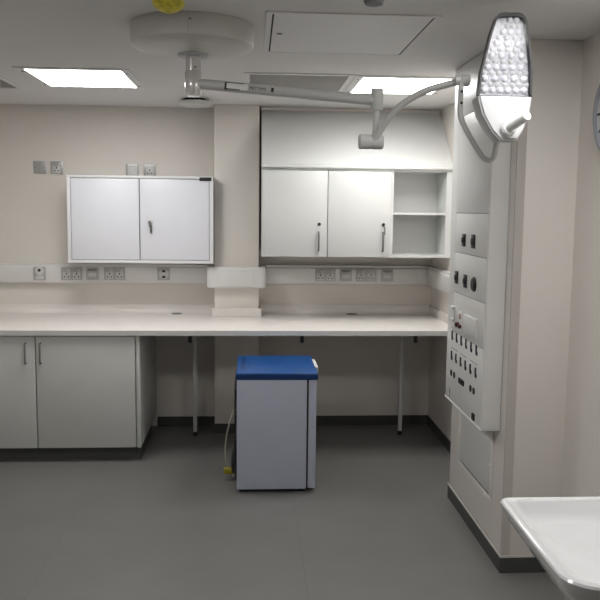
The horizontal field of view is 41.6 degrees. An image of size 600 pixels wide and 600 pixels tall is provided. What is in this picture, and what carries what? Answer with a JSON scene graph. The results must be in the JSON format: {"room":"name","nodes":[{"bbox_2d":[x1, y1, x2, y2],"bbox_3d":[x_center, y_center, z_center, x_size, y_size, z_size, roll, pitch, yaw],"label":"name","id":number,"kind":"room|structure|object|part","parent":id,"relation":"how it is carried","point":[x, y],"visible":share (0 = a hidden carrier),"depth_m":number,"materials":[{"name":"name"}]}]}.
{"room":"operating room","nodes":[
{"label":"operating room","id":0,"kind":"room"},
{"bbox_2d":[0,104,431,425],"bbox_3d":[-0.732,-0.223,5.849,4.250,2.340,0.100,0,7,-3],"label":"wall","id":1,"kind":"structure","parent":0,"point":[358,375],"depth_m":5.77,"materials":[{"name":"beige paint"}]},
{"bbox_2d":[33,161,45,173],"bbox_3d":[-1.859,-0.949,5.642,0.089,0.090,0.011,0,7,-3],"label":"blank plate","id":2,"kind":"object","parent":1,"relation":"attached to","point":[39,167],"visible":1,"depth_m":5.64,"materials":[{"name":"metal"}]},
{"bbox_2d":[50,161,62,173],"bbox_3d":[-1.741,-0.947,5.648,0.088,0.090,0.013,0,7,-3],"label":"socket","id":3,"kind":"object","parent":1,"relation":"attached to","point":[56,167],"visible":1,"depth_m":5.64,"materials":[{"name":"metal"}]},
{"bbox_2d":[0,263,207,282],"bbox_3d":[-1.710,-0.194,5.717,2.078,0.136,0.052,0,7,-3],"label":"trunking","id":4,"kind":"object","parent":1,"relation":"attached to","point":[9,272],"visible":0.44,"depth_m":5.72,"materials":[{"name":"white plastic"}]},
{"bbox_2d":[33,267,45,279],"bbox_3d":[-1.871,-0.191,5.672,0.086,0.097,0.016,0,7,-3],"label":"outlet","id":5,"kind":"object","parent":4,"relation":"attached to","point":[39,273],"visible":1,"depth_m":5.67,"materials":[{"name":"plastic"}]},
{"bbox_2d":[61,267,81,279],"bbox_3d":[-1.645,-0.191,5.687,0.149,0.092,0.013,0,7,-3],"label":"double socket","id":6,"kind":"object","parent":4,"relation":"attached to","point":[67,273],"visible":1,"depth_m":5.68,"materials":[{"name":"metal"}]},
{"bbox_2d":[86,267,98,279],"bbox_3d":[-1.498,-0.191,5.696,0.089,0.092,0.013,0,7,-3],"label":"outlet","id":7,"kind":"object","parent":4,"relation":"attached to","point":[92,273],"visible":1,"depth_m":5.69,"materials":[{"name":"plastic"}]},
{"bbox_2d":[104,267,124,279],"bbox_3d":[-1.340,-0.190,5.706,0.149,0.092,0.013,0,7,-3],"label":"double socket","id":8,"kind":"object","parent":4,"relation":"attached to","point":[110,273],"visible":1,"depth_m":5.70,"materials":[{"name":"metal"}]},
{"bbox_2d":[157,268,169,279],"bbox_3d":[-0.989,-0.189,5.726,0.089,0.091,0.016,0,7,-3],"label":"outlet","id":9,"kind":"object","parent":4,"relation":"attached to","point":[163,273],"visible":1,"depth_m":5.72,"materials":[{"name":"plastic"}]},
{"bbox_2d":[126,164,138,175],"bbox_3d":[-1.206,-0.937,5.681,0.090,0.088,0.014,0,7,-3],"label":"blank plate","id":10,"kind":"object","parent":1,"relation":"attached to","point":[131,169],"visible":0.98,"depth_m":5.68,"materials":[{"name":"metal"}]},
{"bbox_2d":[66,175,213,263],"bbox_3d":[-1.105,-0.568,5.575,0.998,0.600,0.316,0,7,-3],"label":"upper cabinet","id":11,"kind":"object","parent":1,"relation":"attached to","point":[111,218],"visible":0.98,"depth_m":5.44,"materials":[{"name":"white metal"}]},
{"bbox_3d":[-1.338,-0.556,5.430,0.460,0.554,0.011,0,7,-3],"label":"door","id":12,"kind":"part","parent":11,"relation":"part of","materials":[{"name":"white metal"}]},
{"bbox_3d":[-0.866,-0.554,5.459,0.472,0.554,0.011,0,7,-3],"label":"door","id":13,"kind":"part","parent":11,"relation":"part of","materials":[{"name":"white metal"}]},
{"bbox_2d":[144,164,155,175],"bbox_3d":[-1.082,-0.938,5.689,0.088,0.088,0.013,0,7,-3],"label":"socket","id":14,"kind":"object","parent":1,"relation":"attached to","point":[149,169],"visible":0.98,"depth_m":5.69,"materials":[{"name":"metal"}]},
{"bbox_2d":[158,416,214,425],"bbox_3d":[-0.852,0.909,5.918,0.427,0.073,0.008,0,7,-3],"label":"baseboard","id":15,"kind":"structure","parent":1,"relation":"attached to","point":[162,420],"depth_m":5.91,"materials":[{"name":"grey plastic"}]},
{"bbox_2d":[266,265,427,284],"bbox_3d":[0.369,-0.187,5.842,1.239,0.136,0.055,0,7,-3],"label":"trunking","id":16,"kind":"object","parent":1,"relation":"attached to","point":[275,274],"visible":0.68,"depth_m":5.82,"materials":[{"name":"white plastic"}]},
{"bbox_2d":[315,269,335,280],"bbox_3d":[0.187,-0.183,5.799,0.149,0.092,0.013,0,7,-3],"label":"double socket","id":17,"kind":"object","parent":16,"relation":"attached to","point":[320,274],"visible":1,"depth_m":5.79,"materials":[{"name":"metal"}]},
{"bbox_2d":[340,269,351,280],"bbox_3d":[0.339,-0.184,5.808,0.090,0.092,0.013,0,7,-3],"label":"outlet","id":18,"kind":"object","parent":16,"relation":"attached to","point":[345,274],"visible":1,"depth_m":5.80,"materials":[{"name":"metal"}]},
{"bbox_2d":[356,269,375,280],"bbox_3d":[0.487,-0.183,5.817,0.149,0.092,0.013,0,7,-3],"label":"double socket","id":19,"kind":"object","parent":16,"relation":"attached to","point":[361,274],"visible":1,"depth_m":5.81,"materials":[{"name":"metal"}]},
{"bbox_2d":[381,269,392,280],"bbox_3d":[0.644,-0.183,5.827,0.090,0.092,0.013,0,7,-3],"label":"outlet","id":20,"kind":"object","parent":16,"relation":"attached to","point":[386,274],"visible":1,"depth_m":5.82,"materials":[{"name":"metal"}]},
{"bbox_2d":[261,107,452,257],"bbox_3d":[0.370,-0.828,5.496,1.283,1.033,0.592,0,7,-3],"label":"upper cabinet","id":21,"kind":"object","parent":1,"relation":"attached to","point":[323,195],"visible":0.94,"depth_m":5.29,"materials":[{"name":"white laminate"}]},
{"bbox_3d":[-0.034,-0.573,5.246,0.431,0.568,0.019,0,7,-3],"label":"door","id":22,"kind":"part","parent":21,"relation":"part of","materials":[{"name":"white laminate"}]},
{"bbox_3d":[0.124,-0.391,5.250,0.012,0.134,0.034,0,7,-3],"label":"handle","id":23,"kind":"part","parent":21,"relation":"part of","materials":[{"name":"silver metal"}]},
{"bbox_3d":[0.394,-0.571,5.272,0.418,0.568,0.019,0,7,-3],"label":"door","id":24,"kind":"part","parent":21,"relation":"part of","materials":[{"name":"white laminate"}]},
{"bbox_3d":[0.554,-0.389,5.276,0.012,0.134,0.034,0,7,-3],"label":"handle","id":25,"kind":"part","parent":21,"relation":"part of","materials":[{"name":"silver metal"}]},
{"bbox_2d":[393,212,444,214],"bbox_3d":[0.796,-0.595,5.448,0.358,0.017,0.255,0,7,-3],"label":"shelf","id":26,"kind":"object","parent":21,"relation":"attached to","point":[394,213],"depth_m":5.32,"materials":[{"name":"white laminate"}]},
{"bbox_2d":[316,415,426,424],"bbox_3d":[0.334,0.913,5.990,1.288,0.073,0.008,0,7,-3],"label":"baseboard","id":27,"kind":"structure","parent":1,"relation":"attached to","point":[343,419],"depth_m":6.00,"materials":[{"name":"grey plastic"}]},
{"bbox_2d":[214,104,259,423],"bbox_3d":[-0.456,-0.205,5.713,0.314,2.340,0.207,0,7,-3],"label":"wall column","id":28,"kind":"structure","parent":0,"point":[236,127],"depth_m":5.57,"materials":[{"name":"beige paint"}]},
{"bbox_2d":[214,419,233,433],"bbox_3d":[-0.467,0.922,5.834,0.330,0.073,0.207,0,7,-3],"label":"baseboard","id":29,"kind":"structure","parent":28,"relation":"attached to","point":[218,428],"depth_m":5.73,"materials":[{"name":"grey plastic"}]},
{"bbox_2d":[207,265,265,287],"bbox_3d":[-0.455,-0.171,5.688,0.418,0.150,0.258,0,7,-3],"label":"trunking","id":30,"kind":"object","parent":28,"relation":"attached to","point":[217,277],"visible":0.98,"depth_m":5.56,"materials":[{"name":"white plastic"}]},
{"bbox_2d":[0,425,566,599],"bbox_3d":[-0.518,1.417,2.259,4.250,0.100,7.620,0,7,-3],"label":"floor","id":31,"kind":"structure","parent":0,"point":[379,521],"depth_m":4.04,"materials":[{"name":"grey plastic"}]},
{"bbox_2d":[0,336,156,459],"bbox_3d":[-1.679,0.584,5.391,1.278,0.821,0.877,0,7,-3],"label":"base cabinet","id":32,"kind":"object","parent":31,"relation":"on","point":[62,397],"visible":0.94,"depth_m":5.00,"materials":[{"name":"grey laminate"}]},
{"bbox_3d":[-1.975,0.583,4.973,0.617,0.720,0.018,0,7,-3],"label":"door","id":33,"kind":"part","parent":32,"relation":"part of","materials":[{"name":"grey laminate"}]},
{"bbox_3d":[-1.718,0.336,4.934,0.011,0.138,0.033,0,7,-3],"label":"handle","id":34,"kind":"part","parent":32,"relation":"part of","materials":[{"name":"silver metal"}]},
{"bbox_3d":[-1.627,0.336,4.940,0.011,0.138,0.033,0,7,-3],"label":"handle","id":35,"kind":"part","parent":32,"relation":"part of","materials":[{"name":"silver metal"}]},
{"bbox_3d":[-1.353,0.585,5.011,0.612,0.720,0.018,0,7,-3],"label":"door","id":36,"kind":"part","parent":32,"relation":"part of","materials":[{"name":"grey laminate"}]},
{"bbox_3d":[-1.053,0.537,5.440,0.022,0.727,0.844,0,7,-3],"label":"panel","id":37,"kind":"part","parent":32,"relation":"part of","materials":[{"name":"grey laminate"}]},
{"bbox_2d":[0,304,447,435],"bbox_3d":[-0.862,0.537,5.442,3.743,0.919,0.864,0,7,-3],"label":"countertop","id":38,"kind":"structure","parent":31,"relation":"on","point":[189,320],"depth_m":5.48,"materials":[{"name":"laminate"}]},
{"bbox_3d":[-0.748,0.551,5.625,0.027,0.792,0.027,0,7,-3],"label":"leg","id":39,"kind":"part","parent":38,"relation":"part of","materials":[{"name":"grey paint"}]},
{"bbox_3d":[0.730,0.557,5.705,0.027,0.792,0.027,0,7,-3],"label":"leg","id":40,"kind":"part","parent":38,"relation":"part of","materials":[{"name":"grey paint"}]},
{"bbox_2d":[224,356,317,491],"bbox_3d":[-0.180,0.730,4.764,0.558,0.704,0.546,0,7,-3],"label":"fridge","id":41,"kind":"object","parent":31,"relation":"on","point":[274,412],"visible":1,"depth_m":4.51,"materials":[{"name":"metal"}]},
{"bbox_3d":[-0.416,0.835,4.730,0.072,0.370,0.008,0,7,-3],"label":"power cord","id":42,"kind":"part","parent":41,"relation":"part of","materials":[{"name":"white plastic"}]},
{"bbox_3d":[-0.144,0.402,4.730,0.463,0.040,0.543,0,7,-3],"label":"lid","id":43,"kind":"part","parent":41,"relation":"part of","materials":[{"name":"blue plastic"}]},
{"bbox_3d":[0.089,0.397,4.770,0.023,0.039,0.240,0,7,-3],"label":"door handle","id":44,"kind":"part","parent":41,"relation":"part of","materials":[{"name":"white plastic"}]},
{"bbox_2d":[449,39,583,554],"bbox_3d":[1.202,0.016,3.930,0.622,2.340,0.954,0,7,-3],"label":"wall pier","id":45,"kind":"object","parent":31,"relation":"on","point":[553,126],"visible":0.47,"depth_m":3.44,"materials":[{"name":"beige paint"}]},
{"bbox_2d":[458,411,493,504],"bbox_3d":[0.879,0.742,3.981,0.010,0.374,0.594,0,7,-3],"label":"access door","id":46,"kind":"structure","parent":45,"relation":"attached to","point":[475,446],"depth_m":3.93,"materials":[{"name":"beige paint"}]},
{"bbox_2d":[445,51,510,430],"bbox_3d":[0.842,-0.291,3.817,0.110,1.708,0.675,0,7,-3],"label":"panel","id":47,"kind":"object","parent":45,"relation":"attached to","point":[480,189],"visible":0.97,"depth_m":3.67,"materials":[{"name":"metal"}]},
{"bbox_2d":[454,271,457,283],"bbox_3d":[0.789,-0.116,3.998,0.015,0.064,0.046,0,7,-3],"label":"outlet","id":48,"kind":"object","parent":47,"relation":"attached to","point":[456,272],"depth_m":3.98,"materials":[{"name":"black plastic"}]},
{"bbox_3d":[0.789,0.126,3.941,0.022,0.027,0.063,0,7,-3],"label":"red knob","id":49,"kind":"part","parent":47,"relation":"part of","materials":[{"name":"plastic"}]},
{"bbox_3d":[0.799,0.099,3.932,0.004,0.083,0.050,0,7,-3],"label":"indicator plate","id":50,"kind":"part","parent":47,"relation":"part of","materials":[{"name":"white plastic"}]},
{"bbox_2d":[458,377,463,385],"bbox_3d":[0.798,0.406,3.909,0.007,0.027,0.095,0,7,-3],"label":"outlet","id":51,"kind":"object","parent":47,"relation":"attached to","point":[460,379],"depth_m":3.91,"materials":[{"name":"black plastic"}]},
{"bbox_2d":[461,234,465,246],"bbox_3d":[0.798,-0.293,3.862,0.015,0.062,0.046,0,7,-3],"label":"outlet","id":52,"kind":"object","parent":47,"relation":"attached to","point":[463,240],"depth_m":3.85,"materials":[{"name":"black plastic"}]},
{"bbox_2d":[462,274,466,287],"bbox_3d":[0.799,-0.092,3.835,0.015,0.064,0.046,0,7,-3],"label":"outlet","id":53,"kind":"object","parent":47,"relation":"attached to","point":[464,281],"depth_m":3.82,"materials":[{"name":"black plastic"}]},
{"bbox_3d":[0.806,0.124,3.744,0.011,0.090,0.210,0,7,-3],"label":"plate","id":54,"kind":"part","parent":47,"relation":"part of","materials":[{"name":"plastic"}]},
{"bbox_2d":[470,234,474,248],"bbox_3d":[0.808,-0.274,3.698,0.015,0.066,0.051,0,7,-3],"label":"outlet","id":55,"kind":"object","parent":47,"relation":"attached to","point":[472,241],"depth_m":3.68,"materials":[{"name":"black plastic"}]},
{"bbox_2d":[470,277,475,291],"bbox_3d":[0.808,-0.073,3.686,0.015,0.070,0.070,0,7,-3],"label":"outlet","id":56,"kind":"object","parent":47,"relation":"attached to","point":[473,279],"depth_m":3.67,"materials":[{"name":"black plastic"}]},
{"bbox_2d":[471,413,474,420],"bbox_3d":[0.811,0.547,3.697,0.007,0.034,0.040,0,7,-3],"label":"switch","id":57,"kind":"object","parent":47,"relation":"attached to","point":[472,414],"depth_m":3.69,"materials":[{"name":"black plastic"}]},
{"bbox_2d":[447,483,534,557],"bbox_3d":[1.006,1.102,4.038,0.272,0.009,0.964,0,7,-3],"label":"trim","id":58,"kind":"structure","parent":45,"relation":"attached to","point":[449,485],"depth_m":3.72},
{"bbox_2d":[447,486,545,572],"bbox_3d":[1.007,1.142,4.043,0.270,0.073,0.962,0,7,-3],"label":"baseboard","id":59,"kind":"object","parent":45,"relation":"attached to","point":[531,564],"visible":0.65,"depth_m":3.61,"materials":[{"name":"grey plastic"}]},
{"bbox_2d":[500,39,530,554],"bbox_3d":[0.936,0.028,3.439,0.038,2.258,0.015,0,7,-3],"label":"trim","id":60,"kind":"structure","parent":45,"relation":"attached to","point":[522,140],"depth_m":3.44,"materials":[{"name":"plastic"}]},
{"bbox_2d":[0,0,599,109],"bbox_3d":[-0.493,-1.007,1.982,4.250,0.100,7.620,0,7,-3],"label":"ceiling","id":61,"kind":"structure","parent":0,"point":[33,33],"depth_m":3.53,"materials":[{"name":"paint"}]},
{"bbox_2d":[0,75,24,88],"bbox_3d":[-1.964,-1.257,4.506,0.600,0.006,0.600,0,7,-3],"label":"ceiling vent","id":62,"kind":"object","parent":61,"relation":"in","point":[5,83],"visible":1,"depth_m":4.66,"materials":[{"name":"metal"}]},
{"bbox_2d":[12,66,145,88],"bbox_3d":[-1.210,-1.239,4.426,0.595,0.008,0.667,0,7,-3],"label":"recessed light","id":63,"kind":"object","parent":61,"relation":"in","point":[61,77],"visible":1,"depth_m":4.38,"materials":[{"name":"plastic"}]},
{"bbox_2d":[25,69,136,87],"bbox_3d":[-1.210,-1.242,4.426,0.505,0.003,0.577,0,7,-3],"label":"diffuser","id":64,"kind":"object","parent":63,"relation":"attached to","point":[68,78],"depth_m":4.41,"materials":[{"name":"white plastic"}]},
{"bbox_2d":[152,0,184,13],"bbox_3d":[-0.447,-1.004,2.681,0.112,0.063,0.112,0,7,-3],"label":"smoke detector","id":65,"kind":"object","parent":61,"relation":"attached to","point":[166,6],"visible":1,"depth_m":2.65,"materials":[{"name":"yellow plastic"}]},
{"bbox_2d":[178,97,210,107],"bbox_3d":[-0.697,-1.303,5.213,0.212,0.050,0.212,0,7,-3],"label":"ceiling sensor","id":66,"kind":"object","parent":61,"relation":"attached to","point":[190,102],"visible":1,"depth_m":5.14,"materials":[{"name":"white plastic"}]},
{"bbox_2d":[244,72,355,91],"bbox_3d":[-0.018,-1.235,4.493,0.593,0.006,0.605,0,7,-3],"label":"ceiling vent","id":67,"kind":"object","parent":61,"relation":"in","point":[329,82],"visible":0.84,"depth_m":4.39,"materials":[{"name":"metal"}]},
{"bbox_2d":[130,11,532,162],"bbox_3d":[0.081,-0.792,3.002,1.557,0.544,0.488,3,7,17],"label":"lamp","id":68,"kind":"object","parent":61,"relation":"hanging from","point":[501,107],"visible":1,"depth_m":2.90,"materials":[{"name":"metal"}]},
{"bbox_3d":[-0.425,-0.895,3.149,0.067,0.162,0.067,0,7,-3],"label":"post","id":69,"kind":"part","parent":68,"relation":"part of","materials":[{"name":"silver metal"}]},
{"bbox_3d":[-0.056,-0.817,3.102,0.709,0.113,0.041,2,7,8],"label":"horizontal arm","id":70,"kind":"part","parent":68,"relation":"part of","materials":[{"name":"metal"}]},
{"bbox_3d":[0.427,-0.702,2.941,0.371,0.219,0.036,5,8,35],"label":"spring arm","id":71,"kind":"part","parent":68,"relation":"part of","materials":[{"name":"metal"}]},
{"bbox_2d":[500,121,515,136],"bbox_3d":[0.708,-0.582,2.687,0.053,0.052,0.030,0,7,-3],"label":"handle","id":72,"kind":"object","parent":68,"relation":"attached to","point":[505,131],"depth_m":2.68,"materials":[{"name":"white plastic"}]},
{"bbox_3d":[0.725,-0.590,2.622,0.031,0.054,0.125,-1,7,-14],"label":"handle","id":73,"kind":"part","parent":68,"relation":"part of","materials":[{"name":"white plastic"}]},
{"bbox_2d":[264,11,441,55],"bbox_3d":[0.180,-1.092,3.269,0.650,0.008,0.740,0,7,-3],"label":"ceiling hatch","id":74,"kind":"object","parent":61,"relation":"attached to","point":[285,31],"visible":1,"depth_m":3.19,"materials":[{"name":"metal"}]},
{"bbox_2d":[359,0,387,6],"bbox_3d":[0.245,-0.998,2.613,0.112,0.046,0.112,0,7,-3],"label":"smoke detector","id":75,"kind":"object","parent":61,"relation":"attached to","point":[371,3],"visible":1,"depth_m":2.60,"materials":[{"name":"white plastic"}]},
{"bbox_2d":[344,75,453,95],"bbox_3d":[0.574,-1.238,4.577,0.585,0.008,0.660,0,7,-3],"label":"recessed light","id":76,"kind":"object","parent":61,"relation":"in","point":[361,84],"visible":0.72,"depth_m":4.50,"materials":[{"name":"plastic"}]},
{"bbox_2d":[351,78,451,93],"bbox_3d":[0.574,-1.240,4.576,0.495,0.003,0.570,0,7,-3],"label":"diffuser","id":77,"kind":"object","parent":76,"relation":"attached to","point":[362,85],"depth_m":4.52,"materials":[{"name":"white plastic"}]},
{"bbox_2d":[428,103,454,440],"bbox_3d":[1.236,-0.124,5.163,0.405,2.340,1.520,0,7,-3],"label":"wall","id":78,"kind":"structure","parent":0,"point":[439,406],"depth_m":5.61,"materials":[{"name":"beige paint"}]},
{"bbox_2d":[427,266,448,293],"bbox_3d":[1.009,-0.098,5.125,0.052,0.136,1.462,0,7,-3],"label":"trunking","id":79,"kind":"object","parent":78,"relation":"attached to","point":[438,278],"visible":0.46,"depth_m":5.51,"materials":[{"name":"white plastic"}]},
{"bbox_2d":[427,415,450,452],"bbox_3d":[1.018,1.002,5.275,0.008,0.073,1.512,0,7,-3],"label":"baseboard","id":80,"kind":"structure","parent":78,"relation":"attached to","point":[440,435],"depth_m":5.62,"materials":[{"name":"grey plastic"}]},
{"bbox_2d":[561,32,599,496],"bbox_3d":[1.510,0.353,1.012,0.360,2.340,4.946,0,7,-3],"label":"wall","id":81,"kind":"structure","parent":0,"point":[581,451],"depth_m":3.29,"materials":[{"name":"beige paint"}]},
{"bbox_2d":[500,496,599,599],"bbox_3d":[0.915,0.682,1.988,0.706,0.212,0.546,0,7,-3],"label":"washbasin","id":82,"kind":"object","parent":81,"relation":"attached to","point":[562,533],"visible":1,"depth_m":2.12,"materials":[{"name":"white ceramic"}]},
{"bbox_2d":[593,83,599,149],"bbox_3d":[1.192,-0.716,2.980,0.040,0.344,0.344,0,7,-3],"label":"wall clock","id":83,"kind":"object","parent":81,"relation":"attached to","point":[596,109],"visible":1,"depth_m":3.11,"materials":[{"name":"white plastic"}]}
]}

